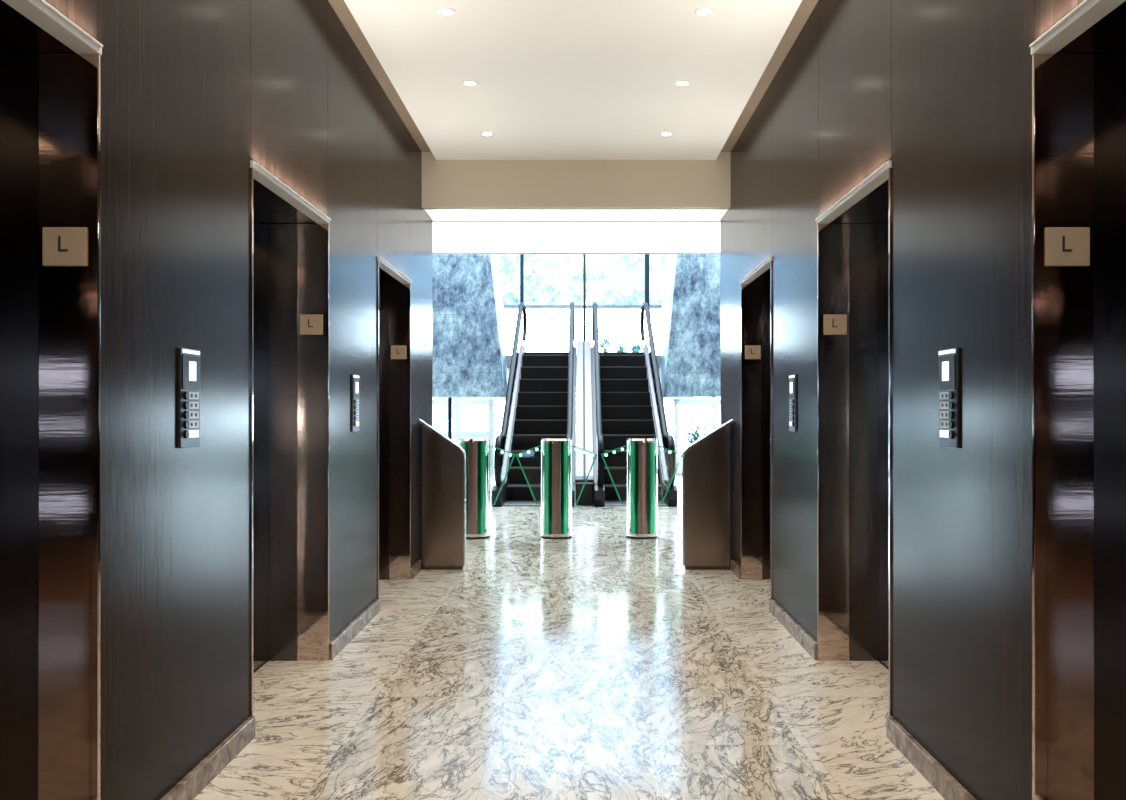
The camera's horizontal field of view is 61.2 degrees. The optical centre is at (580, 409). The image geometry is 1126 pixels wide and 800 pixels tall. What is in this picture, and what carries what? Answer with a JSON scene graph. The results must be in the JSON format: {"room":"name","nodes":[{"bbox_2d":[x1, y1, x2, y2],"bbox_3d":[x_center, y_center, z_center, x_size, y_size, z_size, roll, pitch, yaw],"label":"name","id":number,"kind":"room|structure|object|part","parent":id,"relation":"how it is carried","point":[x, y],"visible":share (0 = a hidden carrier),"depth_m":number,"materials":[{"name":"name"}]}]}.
{"room":"elevator lobby","nodes":[
{"label":"elevator lobby","id":0,"kind":"room"},
{"bbox_2d":[45,0,431,799],"bbox_3d":[-1.565,-0.415,3.610,0.500,3.430,9.620,0,0,0],"label":"wall","id":1,"kind":"structure","parent":0,"point":[192,92],"depth_m":3.34,"materials":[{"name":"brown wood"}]},
{"bbox_2d":[0,0,102,799],"bbox_3d":[-1.483,0.150,2.010,0.380,2.299,1.156,0,0,0],"label":"elevator","id":2,"kind":"object","parent":1,"relation":"attached to","point":[50,66],"visible":1,"depth_m":2.58,"materials":[{"name":"metal"}]},
{"bbox_2d":[43,227,86,265],"bbox_3d":[-1.396,-0.442,2.571,0.118,0.104,0.008,0,0,0],"label":"sign","id":3,"kind":"object","parent":2,"relation":"attached to","point":[62,246],"visible":1,"depth_m":2.57,"materials":[{"name":"beige plastic"}]},
{"bbox_2d":[178,347,199,447],"bbox_3d":[-1.306,-0.040,3.180,0.018,0.330,0.160,0,0,0],"label":"panel","id":4,"kind":"object","parent":1,"relation":"attached to","point":[188,359],"visible":1,"depth_m":3.16,"materials":[{"name":"metal"}]},
{"bbox_2d":[250,160,330,715],"bbox_3d":[-1.483,0.150,4.360,0.380,2.299,1.156,0,0,0],"label":"elevator","id":5,"kind":"object","parent":1,"relation":"attached to","point":[289,236],"visible":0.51,"depth_m":4.93,"materials":[{"name":"brown metal"}]},
{"bbox_3d":[-1.637,0.153,4.650,0.036,2.277,0.574,0,0,0],"label":"door","id":6,"kind":"part","parent":5,"relation":"part of","materials":[{"name":"brown metal"}]},
{"bbox_2d":[300,315,322,334],"bbox_3d":[-1.396,-0.442,4.921,0.118,0.104,0.008,0,0,0],"label":"sign","id":7,"kind":"object","parent":5,"relation":"attached to","point":[309,324],"visible":1,"depth_m":4.92,"materials":[{"name":"beige plastic"}]},
{"bbox_2d":[160,560,420,799],"bbox_3d":[-1.304,1.258,3.250,0.022,0.085,8.900,0,0,0],"label":"baseboard","id":8,"kind":"structure","parent":1,"relation":"attached to","point":[198,778],"depth_m":3.53,"materials":[{"name":"brown stone"}]},
{"bbox_2d":[351,374,358,431],"bbox_3d":[-1.306,-0.040,5.520,0.018,0.330,0.160,0,0,0],"label":"panel","id":9,"kind":"object","parent":1,"relation":"attached to","point":[354,378],"visible":1,"depth_m":5.47,"materials":[{"name":"silver plastic"}]},
{"bbox_2d":[377,256,411,597],"bbox_3d":[-1.483,0.150,6.720,0.380,2.299,1.156,0,0,0],"label":"elevator","id":10,"kind":"object","parent":1,"relation":"attached to","point":[393,287],"visible":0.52,"depth_m":7.29,"materials":[{"name":"brown metal"}]},
{"bbox_2d":[391,345,405,358],"bbox_3d":[-1.396,-0.442,7.281,0.118,0.104,0.008,0,0,0],"label":"sign","id":11,"kind":"object","parent":10,"relation":"attached to","point":[397,351],"visible":1,"depth_m":7.28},
{"bbox_2d":[328,0,817,151],"bbox_3d":[-0.040,-2.155,3.325,2.550,0.050,9.050,0,0,0],"label":"trim","id":12,"kind":"structure","parent":1,"relation":"attached to","point":[806,7],"depth_m":5.91,"materials":[{"name":"brown metal"}]},
{"bbox_2d":[432,220,720,221],"bbox_3d":[-0.040,-1.683,8.426,2.550,0.022,0.020,0,0,0],"label":"trim","id":13,"kind":"structure","parent":1,"relation":"attached to","point":[432,220],"depth_m":8.42,"materials":[{"name":"beige paint"}]},
{"bbox_2d":[432,254,508,400],"bbox_3d":[-4.119,-2.756,18.750,5.761,5.088,6.500,0,0,0],"label":"stone wall","id":14,"kind":"structure","parent":0,"point":[470,344],"depth_m":15.50,"materials":[{"name":"stone"}]},
{"bbox_2d":[432,397,493,474],"bbox_3d":[-4.374,0.200,19.000,5.252,2.200,0.090,0,0,0],"label":"window","id":15,"kind":"structure","parent":14,"relation":"in","point":[457,401],"depth_m":18.96,"materials":[{"name":"white paint"}]},
{"bbox_2d":[193,475,944,799],"bbox_3d":[0.000,1.360,6.000,14.000,0.120,26.000,0,0,0],"label":"floor","id":16,"kind":"structure","parent":0,"point":[591,664],"depth_m":4.30,"materials":[{"name":"stone"}]},
{"bbox_2d":[419,420,465,569],"bbox_3d":[-1.130,0.689,7.768,0.370,1.222,0.116,0,0,0],"label":"panel","id":17,"kind":"object","parent":16,"relation":"on","point":[442,462],"visible":0.95,"depth_m":7.73,"materials":[{"name":"brown metal"}]},
{"bbox_3d":[-1.130,0.239,7.775,0.370,0.322,0.102,0,0,0],"label":"edge trim","id":18,"kind":"part","parent":17,"relation":"part of","materials":[{"name":"metal"}]},
{"bbox_3d":[-0.950,0.835,7.775,0.010,0.870,0.102,0,0,0],"label":"trim","id":19,"kind":"part","parent":17,"relation":"part of","materials":[{"name":"metal"}]},
{"bbox_2d":[448,397,451,439],"bbox_3d":[-2.163,0.544,15.700,0.110,1.512,0.110,0,0,0],"label":"steel post","id":20,"kind":"object","parent":16,"relation":"on","point":[449,398],"visible":0.4,"depth_m":15.67,"materials":[{"name":"metal"}]},
{"bbox_2d":[459,438,514,538],"bbox_3d":[-1.089,0.794,9.720,0.836,1.012,0.322,0,0,0],"label":"post","id":21,"kind":"object","parent":16,"relation":"on","point":[477,450],"visible":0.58,"depth_m":9.58,"materials":[{"name":"green metal"}]},
{"bbox_3d":[-1.089,0.795,9.720,0.314,0.970,0.314,0,0,0],"label":"post","id":22,"kind":"part","parent":21,"relation":"part of","materials":[{"name":"metal"}]},
{"bbox_2d":[494,454,514,504],"bbox_3d":[-0.781,0.710,9.720,0.222,0.515,0.016,0,0,0],"label":"light","id":23,"kind":"object","parent":21,"relation":"attached to","point":[510,455],"depth_m":9.71,"materials":[{"name":"green"}]},
{"bbox_2d":[492,302,576,506],"bbox_3d":[-0.640,-0.371,15.716,1.110,3.346,6.176,0,0,0],"label":"escalator","id":24,"kind":"object","parent":16,"relation":"on","point":[540,400],"visible":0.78,"depth_m":15.14,"materials":[{"name":"black metal"}]},
{"bbox_3d":[-1.130,0.055,15.700,0.130,2.490,6.000,0,0,0],"label":"casing","id":25,"kind":"part","parent":24,"relation":"part of","materials":[{"name":"silver metal"}]},
{"bbox_3d":[-1.115,-0.496,15.716,0.085,3.096,6.176,0,0,0],"label":"handrail","id":26,"kind":"part","parent":24,"relation":"part of","materials":[{"name":"black rubber"}]},
{"bbox_3d":[-1.115,-0.475,15.726,0.010,3.050,6.109,0,0,0],"label":"glass balustrade","id":27,"kind":"part","parent":24,"relation":"part of","materials":[{"name":"clear glass"}]},
{"bbox_3d":[-1.115,-0.100,15.730,0.060,2.260,5.740,0,0,0],"label":"deck trim","id":28,"kind":"part","parent":24,"relation":"part of","materials":[{"name":"metal"}]},
{"bbox_3d":[-0.640,1.294,12.985,0.840,0.012,0.270,0,0,0],"label":"comb plate","id":29,"kind":"part","parent":24,"relation":"part of","materials":[{"name":"silver metal"}]},
{"bbox_3d":[-0.165,-0.496,15.716,0.085,3.096,6.176,0,0,0],"label":"handrail","id":30,"kind":"part","parent":24,"relation":"part of","materials":[{"name":"silver metal"}]},
{"bbox_3d":[-0.150,0.055,15.700,0.130,2.490,6.000,0,0,0],"label":"casing","id":31,"kind":"part","parent":24,"relation":"part of","materials":[{"name":"silver metal"}]},
{"bbox_2d":[516,438,596,538],"bbox_3d":[-0.250,0.794,9.720,0.836,1.012,0.322,0,0,0],"label":"post","id":32,"kind":"object","parent":16,"relation":"on","point":[556,453],"visible":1,"depth_m":9.59,"materials":[{"name":"green metal"}]},
{"bbox_2d":[516,456,536,504],"bbox_3d":[-0.557,0.710,9.720,0.222,0.515,0.016,0,0,0],"label":"light","id":33,"kind":"object","parent":32,"relation":"attached to","point":[516,456],"depth_m":9.71,"materials":[{"name":"green"}]},
{"bbox_3d":[-0.250,0.795,9.720,0.314,0.970,0.314,0,0,0],"label":"post","id":34,"kind":"part","parent":32,"relation":"part of","materials":[{"name":"metal"}]},
{"bbox_2d":[576,454,596,504],"bbox_3d":[0.057,0.710,9.720,0.222,0.515,0.016,0,0,0],"label":"light","id":35,"kind":"object","parent":32,"relation":"attached to","point":[592,455],"depth_m":9.71,"materials":[{"name":"green"}]},
{"bbox_2d":[575,340,593,504],"bbox_3d":[0.050,-0.003,15.785,0.256,2.605,5.530,0,0,0],"label":"divider","id":36,"kind":"object","parent":16,"relation":"on","point":[584,434],"visible":0.92,"depth_m":14.87,"materials":[{"name":"metal"}]},
{"bbox_2d":[591,302,677,506],"bbox_3d":[0.740,-0.371,15.716,1.110,3.346,6.176,0,0,0],"label":"escalator","id":37,"kind":"object","parent":16,"relation":"on","point":[627,397],"visible":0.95,"depth_m":15.14,"materials":[{"name":"black metal"}]},
{"bbox_3d":[0.265,-0.100,15.730,0.060,2.260,5.740,0,0,0],"label":"deck trim","id":38,"kind":"part","parent":37,"relation":"part of","materials":[{"name":"metal"}]},
{"bbox_3d":[0.250,0.055,15.700,0.130,2.490,6.000,0,0,0],"label":"casing","id":39,"kind":"part","parent":37,"relation":"part of","materials":[{"name":"silver metal"}]},
{"bbox_3d":[0.265,-0.496,15.716,0.085,3.096,6.176,0,0,0],"label":"handrail","id":40,"kind":"part","parent":37,"relation":"part of","materials":[{"name":"silver metal"}]},
{"bbox_3d":[0.740,1.294,12.985,0.840,0.012,0.270,0,0,0],"label":"comb plate","id":41,"kind":"part","parent":37,"relation":"part of","materials":[{"name":"silver metal"}]},
{"bbox_3d":[1.215,-0.100,15.730,0.060,2.260,5.740,0,0,0],"label":"deck trim","id":42,"kind":"part","parent":37,"relation":"part of","materials":[{"name":"metal"}]},
{"bbox_3d":[1.215,-0.475,15.726,0.010,3.050,6.109,0,0,0],"label":"glass balustrade","id":43,"kind":"part","parent":37,"relation":"part of","materials":[{"name":"clear glass"}]},
{"bbox_3d":[1.215,-0.496,15.716,0.085,3.096,6.176,0,0,0],"label":"handrail","id":44,"kind":"part","parent":37,"relation":"part of","materials":[{"name":"black rubber"}]},
{"bbox_3d":[1.230,0.055,15.700,0.130,2.490,6.000,0,0,0],"label":"casing","id":45,"kind":"part","parent":37,"relation":"part of","materials":[{"name":"silver metal"}]},
{"bbox_2d":[601,438,681,538],"bbox_3d":[0.624,0.794,9.720,0.836,1.012,0.322,0,0,0],"label":"post","id":46,"kind":"object","parent":16,"relation":"on","point":[641,452],"visible":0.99,"depth_m":9.59,"materials":[{"name":"green metal"}]},
{"bbox_2d":[602,455,622,503],"bbox_3d":[0.317,0.710,9.720,0.222,0.515,0.016,0,0,0],"label":"light","id":47,"kind":"object","parent":46,"relation":"attached to","point":[602,455],"depth_m":9.71,"materials":[{"name":"green"}]},
{"bbox_3d":[0.624,0.795,9.720,0.314,0.970,0.314,0,0,0],"label":"post","id":48,"kind":"part","parent":46,"relation":"part of","materials":[{"name":"green metal"}]},
{"bbox_2d":[661,455,681,503],"bbox_3d":[0.930,0.710,9.720,0.222,0.515,0.016,0,0,0],"label":"light","id":49,"kind":"object","parent":46,"relation":"attached to","point":[677,455],"depth_m":9.71,"materials":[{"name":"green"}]},
{"bbox_2d":[682,420,732,569],"bbox_3d":[1.033,0.689,7.768,0.404,1.222,0.116,0,0,0],"label":"panel","id":50,"kind":"object","parent":16,"relation":"on","point":[707,463],"visible":0.91,"depth_m":7.73,"materials":[{"name":"brown metal"}]},
{"bbox_3d":[0.836,0.835,7.775,0.010,0.870,0.102,0,0,0],"label":"trim","id":51,"kind":"part","parent":50,"relation":"part of","materials":[{"name":"metal"}]},
{"bbox_3d":[1.033,0.239,7.775,0.404,0.322,0.102,0,0,0],"label":"edge trim","id":52,"kind":"part","parent":50,"relation":"part of","materials":[{"name":"metal"}]},
{"bbox_2d":[344,0,801,159],"bbox_3d":[-0.040,-2.114,3.325,2.310,0.100,9.051,0,0,0],"label":"ceiling","id":53,"kind":"structure","parent":0,"point":[557,79],"depth_m":5.75,"materials":[{"name":"beige paint"}]},
{"bbox_2d":[435,7,455,15],"bbox_3d":[-0.700,-2.061,4.920,0.108,0.005,0.108,0,0,0],"label":"recessed light","id":54,"kind":"object","parent":53,"relation":"in","point":[443,11],"visible":1,"depth_m":4.92,"materials":[{"name":"beige"}]},
{"bbox_2d":[461,80,478,85],"bbox_3d":[-0.700,-2.061,6.000,0.108,0.005,0.108,0,0,0],"label":"recessed light","id":55,"kind":"object","parent":53,"relation":"in","point":[466,82],"visible":1,"depth_m":5.99,"materials":[{"name":"beige"}]},
{"bbox_2d":[480,132,493,135],"bbox_3d":[-0.700,-2.061,7.100,0.108,0.005,0.108,0,0,0],"label":"recessed light","id":56,"kind":"object","parent":53,"relation":"in","point":[481,133],"visible":1,"depth_m":7.08,"materials":[{"name":"beige"}]},
{"bbox_2d":[422,152,730,209],"bbox_3d":[-0.040,-1.903,7.905,2.550,0.454,0.110,0,0,0],"label":"ceiling beam","id":57,"kind":"structure","parent":53,"relation":"attached to","point":[446,184],"depth_m":7.85,"materials":[{"name":"beige paint"}]},
{"bbox_2d":[660,132,673,135],"bbox_3d":[0.640,-2.061,7.100,0.108,0.005,0.108,0,0,0],"label":"recessed light","id":58,"kind":"object","parent":53,"relation":"in","point":[661,133],"visible":1,"depth_m":7.08,"materials":[{"name":"beige"}]},
{"bbox_2d":[674,80,690,85],"bbox_3d":[0.640,-2.061,6.000,0.108,0.005,0.108,0,0,0],"label":"recessed light","id":59,"kind":"object","parent":53,"relation":"in","point":[680,82],"visible":1,"depth_m":5.99,"materials":[{"name":"beige"}]},
{"bbox_2d":[694,7,714,15],"bbox_3d":[0.640,-2.061,4.920,0.108,0.005,0.108,0,0,0],"label":"recessed light","id":60,"kind":"object","parent":53,"relation":"in","point":[702,11],"visible":1,"depth_m":4.92,"materials":[{"name":"beige"}]},
{"bbox_2d":[432,253,720,253],"bbox_3d":[0.000,-3.498,10.250,14.000,3.604,0.200,0,0,0],"label":"wall","id":61,"kind":"structure","parent":0,"point":[432,253],"depth_m":10.31,"materials":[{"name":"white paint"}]},
{"bbox_2d":[498,254,666,304],"bbox_3d":[0.100,-4.415,22.150,7.000,3.971,0.300,0,0,0],"label":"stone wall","id":62,"kind":"structure","parent":0,"point":[549,279],"depth_m":22.00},
{"bbox_2d":[504,305,661,316],"bbox_3d":[0.100,-1.763,22.150,7.000,1.386,0.090,0,0,0],"label":"window","id":63,"kind":"structure","parent":62,"relation":"in","point":[505,306],"depth_m":22.11,"materials":[{"name":"white paint"}]},
{"bbox_2d":[506,355,660,375],"bbox_3d":[0.050,-0.945,26.275,3.600,0.250,15.450,0,0,0],"label":"floor","id":64,"kind":"structure","parent":0,"point":[508,357],"depth_m":18.55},
{"bbox_2d":[520,254,523,301],"bbox_3d":[-1.169,-3.160,18.850,0.140,4.180,0.140,0,0,0],"label":"steel post","id":65,"kind":"object","parent":64,"relation":"on","point":[521,255],"visible":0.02,"depth_m":18.82,"materials":[{"name":"grey metal"}]},
{"bbox_2d":[583,254,585,340],"bbox_3d":[0.069,-3.160,18.850,0.100,4.180,0.100,0,0,0],"label":"steel post","id":66,"kind":"object","parent":64,"relation":"on","point":[584,255],"visible":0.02,"depth_m":18.83,"materials":[{"name":"grey metal"}]},
{"bbox_2d":[599,337,613,351],"bbox_3d":[0.631,-1.455,24.009,0.426,0.770,0.408,0,0,27],"label":"shrub","id":67,"kind":"object","parent":64,"relation":"on","point":[605,340],"visible":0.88,"depth_m":23.96,"materials":[{"name":"green plant"}]},
{"bbox_2d":[614,344,626,351],"bbox_3d":[1.058,-1.410,25.013,0.392,0.680,0.392,0,0,31],"label":"shrub","id":68,"kind":"object","parent":64,"relation":"on","point":[620,348],"visible":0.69,"depth_m":24.94,"materials":[{"name":"green plant"}]},
{"bbox_2d":[628,343,641,351],"bbox_3d":[1.372,-1.389,24.033,0.400,0.637,0.440,0,0,0],"label":"shrub","id":69,"kind":"object","parent":64,"relation":"on","point":[636,347],"visible":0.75,"depth_m":23.93,"materials":[{"name":"green plant"}]},
{"bbox_2d":[645,254,648,305],"bbox_3d":[1.308,-3.160,18.850,0.180,4.180,0.180,0,0,0],"label":"steel post","id":70,"kind":"object","parent":64,"relation":"on","point":[646,255],"visible":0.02,"depth_m":18.80,"materials":[{"name":"grey metal"}]},
{"bbox_2d":[657,254,720,400],"bbox_3d":[4.176,-2.756,18.750,5.647,5.088,6.500,0,0,0],"label":"stone wall","id":71,"kind":"structure","parent":0,"point":[689,334],"depth_m":15.50,"materials":[{"name":"stone"}]},
{"bbox_2d":[673,397,719,474],"bbox_3d":[4.425,0.200,19.000,5.150,2.200,0.090,0,0,0],"label":"window","id":72,"kind":"structure","parent":71,"relation":"in","point":[713,401],"depth_m":18.96,"materials":[{"name":"white paint"}]},
{"bbox_2d":[720,0,1083,799],"bbox_3d":[1.485,-0.415,3.610,0.500,3.430,9.620,0,0,0],"label":"wall","id":73,"kind":"structure","parent":0,"point":[940,90],"depth_m":3.36,"materials":[{"name":"brown wood"}]},
{"bbox_2d":[739,256,771,597],"bbox_3d":[1.403,0.150,6.720,0.380,2.299,1.156,0,0,0],"label":"elevator","id":74,"kind":"object","parent":73,"relation":"attached to","point":[756,286],"visible":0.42,"depth_m":7.29,"materials":[{"name":"brown metal"}]},
{"bbox_2d":[745,345,760,358],"bbox_3d":[1.316,-0.442,7.281,0.118,0.104,0.008,0,0,0],"label":"sign","id":75,"kind":"object","parent":74,"relation":"attached to","point":[751,351],"visible":1,"depth_m":7.28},
{"bbox_2d":[789,374,796,431],"bbox_3d":[1.226,-0.040,5.520,0.018,0.330,0.160,0,0,0],"label":"panel","id":76,"kind":"object","parent":73,"relation":"attached to","point":[792,378],"visible":1,"depth_m":5.47,"materials":[{"name":"silver plastic"}]},
{"bbox_2d":[815,160,891,715],"bbox_3d":[1.403,0.150,4.360,0.380,2.299,1.156,0,0,0],"label":"elevator","id":77,"kind":"object","parent":73,"relation":"attached to","point":[854,235],"visible":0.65,"depth_m":4.93,"materials":[{"name":"brown metal"}]},
{"bbox_2d":[824,315,846,334],"bbox_3d":[1.316,-0.442,4.921,0.118,0.104,0.008,0,0,0],"label":"sign","id":78,"kind":"object","parent":77,"relation":"attached to","point":[833,324],"visible":1,"depth_m":4.92,"materials":[{"name":"beige plastic"}]},
{"bbox_3d":[1.557,0.153,4.650,0.036,2.277,0.574,0,0,0],"label":"door","id":79,"kind":"part","parent":77,"relation":"part of","materials":[{"name":"brown metal"}]},
{"bbox_2d":[731,560,975,799],"bbox_3d":[1.224,1.258,3.250,0.022,0.085,8.900,0,0,0],"label":"baseboard","id":80,"kind":"structure","parent":73,"relation":"attached to","point":[946,785],"depth_m":3.52,"materials":[{"name":"brown stone"}]},
{"bbox_2d":[939,347,959,447],"bbox_3d":[1.226,-0.040,3.180,0.018,0.330,0.160,0,0,0],"label":"panel","id":81,"kind":"object","parent":73,"relation":"attached to","point":[949,359],"visible":1,"depth_m":3.15,"materials":[{"name":"metal"}]},
{"bbox_2d":[1029,0,1125,799],"bbox_3d":[1.403,0.150,2.010,0.380,2.299,1.156,0,0,0],"label":"elevator","id":82,"kind":"object","parent":73,"relation":"attached to","point":[1079,63],"visible":1,"depth_m":2.58,"materials":[{"name":"metal"}]},
{"bbox_2d":[1046,227,1089,265],"bbox_3d":[1.316,-0.442,2.571,0.118,0.104,0.008,0,0,0],"label":"sign","id":83,"kind":"object","parent":82,"relation":"attached to","point":[1065,246],"visible":1,"depth_m":2.57,"materials":[{"name":"beige plastic"}]},
{"bbox_3d":[0.000,-1.936,9.285,14.000,0.480,1.730,0,0,0],"label":"ceiling","id":84,"kind":"structure","parent":0,"visible":0},
{"bbox_2d":[432,221,720,252],"bbox_3d":[-0.040,-1.683,9.300,9.040,0.023,1.680,0,0,0],"label":"ceiling light panel","id":85,"kind":"object","parent":84,"relation":"attached to","point":[447,237],"visible":0.26,"depth_m":9.25,"materials":[{"name":"white"}]},
{"bbox_3d":[-0.040,-1.913,8.200,2.550,0.434,0.479,0,0,0],"label":"ceiling","id":86,"kind":"structure","parent":0,"visible":0},
{"bbox_2d":[425,210,726,219],"bbox_3d":[-0.040,-1.687,8.188,2.540,0.017,0.447,0,0,0],"label":"ceiling light panel","id":87,"kind":"object","parent":86,"relation":"attached to","point":[434,214],"visible":0.86,"depth_m":8.16,"materials":[{"name":"white"}]},
{"label":"outside","id":88,"kind":"structure","parent":0,"visible":0},
{"bbox_2d":[486,431,711,471],"bbox_3d":[0.000,1.380,39.500,60.000,0.120,41.000,0,0,0],"label":"ground","id":89,"kind":"structure","parent":88,"point":[683,443],"depth_m":42.55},
{"bbox_2d":[432,397,485,441],"bbox_3d":[-7.200,-0.280,35.475,7.000,3.200,3.050,0,0,0],"label":"building","id":90,"kind":"structure","parent":89,"relation":"on","point":[473,417],"depth_m":34.00,"materials":[{"name":"white paint"}]},
{"bbox_3d":[-4.800,-0.180,33.954,0.840,1.040,0.008,0,0,0],"label":"pane","id":91,"kind":"part","parent":90,"relation":"part of","materials":[{"name":"glass"}]},
{"bbox_2d":[685,423,706,443],"bbox_3d":[2.570,0.792,21.203,0.590,1.056,0.578,0,0,0],"label":"shrub","id":92,"kind":"object","parent":89,"relation":"on","point":[695,434],"visible":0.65,"depth_m":21.17,"materials":[{"name":"green plant"}]}
]}

